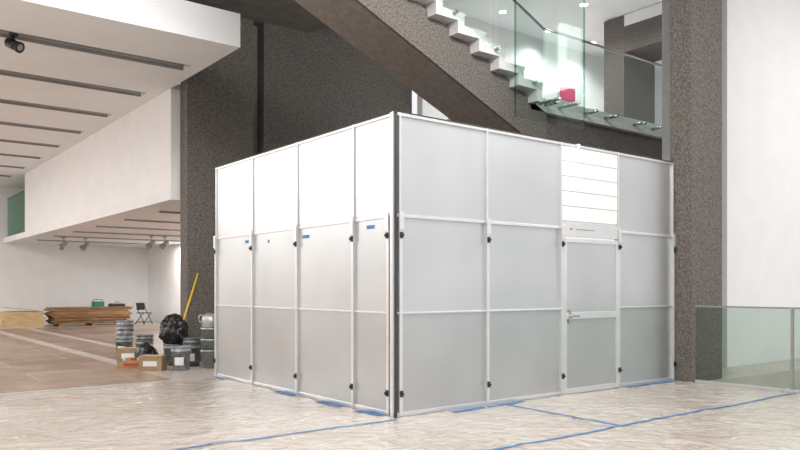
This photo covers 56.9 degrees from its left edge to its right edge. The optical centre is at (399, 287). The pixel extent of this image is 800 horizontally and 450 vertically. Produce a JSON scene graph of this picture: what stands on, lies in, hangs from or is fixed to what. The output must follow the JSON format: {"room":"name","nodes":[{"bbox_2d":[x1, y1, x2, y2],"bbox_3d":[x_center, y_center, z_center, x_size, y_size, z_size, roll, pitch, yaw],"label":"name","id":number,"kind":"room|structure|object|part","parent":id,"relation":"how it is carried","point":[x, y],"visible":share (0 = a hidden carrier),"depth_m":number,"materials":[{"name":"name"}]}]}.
{"room":"museum lobby","nodes":[
{"label":"museum lobby","id":0,"kind":"room"},
{"bbox_2d":[0,187,147,323],"bbox_3d":[-16.897,-1.250,27.814,15.200,5.400,0.200,0,0,-38],"label":"wall","id":1,"kind":"structure","parent":0,"point":[32,276],"depth_m":30.05,"materials":[{"name":"white paint"}]},
{"bbox_2d":[4,189,179,247],"bbox_3d":[-7.772,-1.830,23.406,5.620,0.240,17.920,0,0,-38],"label":"ceiling","id":2,"kind":"structure","parent":0,"point":[131,223],"depth_m":21.33,"materials":[{"name":"paint"}]},
{"bbox_2d":[7,190,24,236],"bbox_3d":[-14.127,-2.720,27.265,0.060,1.540,3.850,0,0,-38],"label":"glass railing","id":3,"kind":"object","parent":2,"relation":"on","point":[23,190],"visible":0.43,"depth_m":27.43,"materials":[{"name":"silver metal"}]},
{"bbox_2d":[57,237,67,250],"bbox_3d":[-11.351,-1.485,24.842,0.341,0.450,0.208,0,0,-7],"label":"track spotlight","id":4,"kind":"object","parent":2,"relation":"hanging from","point":[60,246],"visible":1,"depth_m":24.79,"materials":[{"name":"metal"}]},
{"bbox_2d":[79,238,89,250],"bbox_3d":[-10.796,-1.485,25.269,0.341,0.450,0.208,0,0,-7],"label":"track spotlight","id":5,"kind":"object","parent":2,"relation":"hanging from","point":[83,247],"visible":1,"depth_m":25.22,"materials":[{"name":"metal"}]},
{"bbox_2d":[145,236,155,249],"bbox_3d":[-8.162,-1.485,24.143,0.341,0.450,0.208,0,0,-7],"label":"track spotlight","id":6,"kind":"object","parent":2,"relation":"hanging from","point":[151,243],"visible":1,"depth_m":24.09,"materials":[{"name":"metal"}]},
{"bbox_2d":[159,236,168,249],"bbox_3d":[-7.805,-1.485,24.418,0.341,0.450,0.208,0,0,-7],"label":"track spotlight","id":7,"kind":"object","parent":2,"relation":"hanging from","point":[164,244],"visible":1,"depth_m":24.37,"materials":[{"name":"metal"}]},
{"bbox_2d":[0,0,239,187],"bbox_3d":[-10.434,-4.221,19.381,15.150,0.558,21.050,0,0,-38],"label":"ceiling","id":8,"kind":"structure","parent":0,"point":[83,66],"depth_m":12.81,"materials":[{"name":"paint"}]},
{"bbox_2d":[4,32,24,52],"bbox_3d":[-6.015,-3.841,11.512,0.296,0.362,0.176,0,0,18],"label":"track spotlight","id":9,"kind":"object","parent":8,"relation":"attached to","point":[17,46],"visible":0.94,"depth_m":11.47,"materials":[{"name":"black plastic"}]},
{"bbox_2d":[25,88,179,231],"bbox_3d":[-8.699,-2.950,20.168,0.200,2.000,13.920,0,0,-38],"label":"bulkhead","id":10,"kind":"object","parent":8,"relation":"attached to","point":[135,156],"depth_m":17.56,"materials":[{"name":"white paint"}]},
{"bbox_2d":[148,244,179,322],"bbox_3d":[-5.488,-1.250,25.210,0.200,5.400,17.850,0,0,-38],"label":"wall","id":11,"kind":"structure","parent":0,"point":[163,265],"depth_m":30.69,"materials":[{"name":"white paint"}]},
{"bbox_2d":[186,0,323,32],"bbox_3d":[-1.122,-5.650,4.874,12.200,0.200,22.000,0,0,-38],"label":"ceiling","id":12,"kind":"structure","parent":0,"point":[289,14],"depth_m":14.81,"materials":[{"name":"grey concrete"}]},
{"bbox_2d":[254,22,411,154],"bbox_3d":[-0.139,-2.650,17.724,7.560,8.200,0.360,0,0,-38],"label":"wall","id":13,"kind":"structure","parent":0,"point":[314,82],"depth_m":16.11,"materials":[{"name":"grey concrete"}]},
{"bbox_2d":[0,321,799,432],"bbox_3d":[-2.031,1.600,14.903,23.000,0.300,39.000,0,0,-38],"label":"floor","id":14,"kind":"structure","parent":0,"point":[776,374],"depth_m":12.85,"materials":[{"name":"stone"}]},
{"bbox_2d":[0,307,44,327],"bbox_3d":[-14.092,1.073,27.513,1.375,0.755,1.100,0,0,-38],"label":"sheets","id":15,"kind":"object","parent":14,"relation":"on","point":[34,318],"visible":1,"depth_m":27.09,"materials":[{"name":"beige wood"}]},
{"bbox_2d":[0,324,169,392],"bbox_3d":[-9.712,1.446,18.075,14.700,0.008,17.600,0,0,-38],"label":"floor","id":16,"kind":"structure","parent":14,"relation":"on","point":[25,365],"depth_m":14.69,"materials":[{"name":"brown wood"}]},
{"bbox_2d":[115,337,131,352],"bbox_3d":[-5.815,1.250,15.523,0.342,0.400,0.342,0,0,-38],"label":"plastic bucket","id":17,"kind":"object","parent":16,"relation":"on","point":[124,341],"visible":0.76,"depth_m":15.40,"materials":[{"name":"grey plastic"}]},
{"bbox_2d":[116,320,133,346],"bbox_3d":[-6.156,1.090,16.522,0.385,0.720,0.385,0,0,-38],"label":"plastic bucket","id":18,"kind":"object","parent":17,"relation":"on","point":[125,328],"visible":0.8,"depth_m":16.37,"materials":[{"name":"grey plastic"}]},
{"bbox_2d":[117,347,137,362],"bbox_3d":[-5.274,1.307,14.424,0.432,0.286,0.362,0,0,-9],"label":"cardboard box","id":19,"kind":"object","parent":16,"relation":"on","point":[122,352],"visible":0.55,"depth_m":14.24,"materials":[{"name":"brown cardboard"}]},
{"bbox_2d":[135,334,153,346],"bbox_3d":[-5.192,1.200,14.993,0.364,0.500,0.364,0,0,-38],"label":"plastic bucket","id":20,"kind":"object","parent":16,"relation":"on","point":[141,338],"visible":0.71,"depth_m":14.85,"materials":[{"name":"grey plastic"}]},
{"bbox_2d":[134,341,157,357],"bbox_3d":[-4.817,1.222,14.018,0.425,0.447,0.437,0,0,-38],"label":"trash bag","id":21,"kind":"object","parent":16,"relation":"on","point":[145,348],"visible":0.42,"depth_m":13.89,"materials":[{"name":"black plastic"}]},
{"bbox_2d":[183,273,198,319],"bbox_3d":[-4.229,0.578,14.278,0.718,1.746,0.083,0,0,-38],"label":"push broom","id":22,"kind":"object","parent":16,"relation":"on","point":[197,273],"visible":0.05,"depth_m":14.40,"materials":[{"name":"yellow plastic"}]},
{"bbox_2d":[43,306,132,326],"bbox_3d":[-12.183,1.094,28.891,3.123,0.712,1.046,0,0,-38],"label":"stack","id":23,"kind":"object","parent":14,"relation":"on","point":[57,316],"visible":0.87,"depth_m":28.41,"materials":[{"name":"brown wood"}]},
{"bbox_2d":[92,299,103,306],"bbox_3d":[-11.862,0.584,28.978,0.420,0.292,0.300,0,0,-38],"label":"crate","id":24,"kind":"object","parent":23,"relation":"on","point":[96,303],"visible":1,"depth_m":28.87,"materials":[{"name":"plastic"}]},
{"bbox_2d":[108,303,124,306],"bbox_3d":[-11.303,0.635,29.441,0.550,0.190,0.350,0,0,-38],"label":"tool case","id":25,"kind":"object","parent":23,"relation":"on","point":[110,304],"visible":1,"depth_m":29.29,"materials":[{"name":"black plastic"}]},
{"bbox_2d":[118,357,137,368],"bbox_3d":[-4.821,1.357,13.409,0.511,0.185,0.332,0,0,-3],"label":"cardboard box","id":26,"kind":"object","parent":14,"relation":"on","point":[132,363],"visible":0.66,"depth_m":13.25,"materials":[{"name":"brown cardboard"}]},
{"bbox_2d":[135,303,152,323],"bbox_3d":[-10.316,1.028,29.726,0.525,0.865,0.472,0,0,24],"label":"folding chair","id":27,"kind":"object","parent":14,"relation":"on","point":[140,306],"visible":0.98,"depth_m":29.76,"materials":[{"name":"black plastic"}]},
{"bbox_2d":[138,355,166,370],"bbox_3d":[-4.360,1.317,13.007,0.412,0.266,0.312,0,0,0],"label":"cardboard box","id":28,"kind":"object","parent":14,"relation":"on","point":[145,362],"visible":1,"depth_m":12.85,"materials":[{"name":"brown cardboard"}]},
{"bbox_2d":[162,343,182,365],"bbox_3d":[-4.282,1.250,13.926,0.385,0.400,0.385,0,0,-38],"label":"waste bin","id":29,"kind":"object","parent":14,"relation":"on","point":[167,347],"visible":0.44,"depth_m":13.77,"materials":[{"name":"grey plastic"}]},
{"bbox_2d":[158,313,188,343],"bbox_3d":[-4.268,0.761,13.933,0.532,0.575,0.477,0,0,-11],"label":"trash bag","id":30,"kind":"object","parent":29,"relation":"on","point":[173,328],"visible":0.97,"depth_m":13.78,"materials":[{"name":"black plastic"}]},
{"bbox_2d":[171,346,191,370],"bbox_3d":[-3.869,1.240,13.045,0.353,0.420,0.353,0,0,-38],"label":"plastic bucket","id":31,"kind":"object","parent":14,"relation":"on","point":[180,354],"visible":1,"depth_m":12.92,"materials":[{"name":"grey plastic"}]},
{"bbox_2d":[183,337,201,366],"bbox_3d":[-3.876,1.190,13.759,0.342,0.520,0.342,0,0,-38],"label":"plastic bucket","id":32,"kind":"object","parent":14,"relation":"on","point":[194,342],"visible":0.75,"depth_m":13.64,"materials":[{"name":"grey plastic"}]},
{"bbox_2d":[180,17,253,360],"bbox_3d":[-3.700,-2.050,14.981,1.430,7.000,0.360,0,0,-38],"label":"concrete pier","id":33,"kind":"object","parent":14,"relation":"on","point":[217,102],"depth_m":14.66,"materials":[{"name":"grey concrete"}]},
{"bbox_2d":[0,378,799,449],"bbox_3d":[-0.373,1.432,7.376,12.440,0.023,10.050,0,0,-38],"label":"sheeting","id":34,"kind":"object","parent":14,"relation":"on","point":[185,413],"visible":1,"depth_m":7.90,"materials":[{"name":"beige plastic"}]},
{"bbox_2d":[10,377,793,449],"bbox_3d":[-1.145,1.427,9.127,12.952,0.016,5.328,0,0,4],"label":"tape","id":35,"kind":"object","parent":34,"relation":"on","point":[281,392],"visible":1,"depth_m":8.35,"materials":[{"name":"blue plastic"}]},
{"bbox_2d":[212,111,676,417],"bbox_3d":[0.633,-0.261,11.748,5.534,3.422,4.914,0,0,-38],"label":"enclosure","id":36,"kind":"object","parent":14,"relation":"on","point":[393,264],"visible":0.95,"depth_m":9.43,"materials":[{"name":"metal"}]},
{"bbox_2d":[576,144,580,157],"bbox_3d":[2.424,-1.867,10.070,0.070,0.185,0.095,0,0,-38],"label":"work light bulb","id":37,"kind":"object","parent":36,"relation":"attached to","point":[578,153],"visible":1,"depth_m":10.04,"materials":[{"name":"white"}]},
{"bbox_2d":[567,242,614,388],"bbox_3d":[2.656,0.375,10.289,1.195,2.110,0.030,0,0,-38],"label":"leaf","id":38,"kind":"object","parent":36,"relation":"attached to","point":[590,267],"visible":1,"depth_m":10.25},
{"bbox_2d":[564,237,617,394],"bbox_3d":[2.689,0.375,10.246,1.195,2.110,0.080,0,0,-38],"label":"door","id":39,"kind":"structure","parent":36,"relation":"attached to","point":[569,315],"depth_m":10.23,"materials":[{"name":"metal"}]},
{"bbox_2d":[670,0,721,381],"bbox_3d":[4.709,-2.650,11.725,0.880,8.200,0.380,0,0,-38],"label":"concrete column","id":40,"kind":"structure","parent":14,"relation":"on","point":[695,25],"depth_m":11.50,"materials":[{"name":"grey concrete"}]},
{"bbox_2d":[695,305,799,392],"bbox_3d":[5.854,0.858,9.578,0.055,1.185,4.340,0,0,-38],"label":"guardrail","id":41,"kind":"object","parent":14,"relation":"on","point":[791,390],"visible":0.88,"depth_m":10.29,"materials":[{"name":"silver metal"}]},
{"bbox_2d":[417,17,661,124],"bbox_3d":[6.366,-5.000,22.127,14.880,3.500,0.200,0,0,-38],"label":"wall","id":42,"kind":"structure","parent":0,"point":[555,66],"depth_m":20.36,"materials":[{"name":"white paint"}]},
{"bbox_2d":[560,86,574,101],"bbox_3d":[4.689,-5.420,20.640,0.550,0.340,0.090,0,0,-38],"label":"wall panel","id":43,"kind":"object","parent":42,"relation":"attached to","point":[568,94],"visible":0.93,"depth_m":20.57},
{"bbox_2d":[443,0,661,75],"bbox_3d":[10.762,-6.850,14.027,17.800,0.200,22.000,0,0,-38],"label":"ceiling","id":44,"kind":"structure","parent":0,"point":[567,17],"depth_m":18.34,"materials":[{"name":"paint"}]},
{"bbox_2d":[498,10,507,13],"bbox_3d":[2.510,-6.742,18.021,0.240,0.015,0.240,0,0,-38],"label":"recessed light","id":45,"kind":"object","parent":44,"relation":"in","point":[499,11],"visible":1,"depth_m":17.99,"materials":[{"name":"metal"}]},
{"bbox_2d":[579,3,588,6],"bbox_3d":[4.376,-6.742,17.565,0.240,0.015,0.240,0,0,-38],"label":"recessed light","id":46,"kind":"object","parent":44,"relation":"in","point":[580,4],"visible":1,"depth_m":17.54,"materials":[{"name":"metal"}]},
{"bbox_2d":[446,98,661,138],"bbox_3d":[7.570,-3.150,19.154,16.600,0.240,6.580,0,0,-38],"label":"floor","id":47,"kind":"structure","parent":0,"point":[575,113],"depth_m":13.66,"materials":[{"name":"concrete"}]},
{"bbox_2d":[547,115,661,158],"bbox_3d":[3.652,-2.665,14.244,4.800,0.730,0.780,0,0,-38],"label":"beam","id":48,"kind":"structure","parent":47,"relation":"attached to","point":[561,129],"depth_m":13.87,"materials":[{"name":"concrete"}]},
{"bbox_2d":[294,0,661,137],"bbox_3d":[1.663,-4.374,12.623,9.730,4.112,1.820,0,0,-38],"label":"concrete staircase","id":49,"kind":"structure","parent":48,"relation":"on","point":[428,46],"depth_m":11.54,"materials":[{"name":"concrete"}]},
{"bbox_3d":[2.187,-4.740,12.288,9.309,3.380,0.290,0,0,-38],"label":"glass balustrade","id":50,"kind":"part","parent":49,"relation":"part of","materials":[{"name":"clear glass"}]},
{"bbox_2d":[604,2,661,123],"bbox_3d":[6.989,-4.990,17.369,1.300,3.480,4.300,0,0,-38],"label":"wall","id":51,"kind":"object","parent":47,"relation":"on","point":[629,83],"visible":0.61,"depth_m":18.38,"materials":[{"name":"paint"}]},
{"bbox_2d":[662,0,669,160],"bbox_3d":[5.216,-2.650,13.164,1.640,8.200,0.160,0,0,-38],"label":"wall","id":52,"kind":"structure","parent":0,"point":[665,3],"depth_m":12.66,"materials":[{"name":"concrete"}]},
{"bbox_2d":[722,0,799,389],"bbox_3d":[11.077,-0.650,17.551,13.000,12.200,0.200,0,0,-38],"label":"wall","id":53,"kind":"structure","parent":0,"point":[761,38],"depth_m":14.21,"materials":[{"name":"white paint"}]}
]}

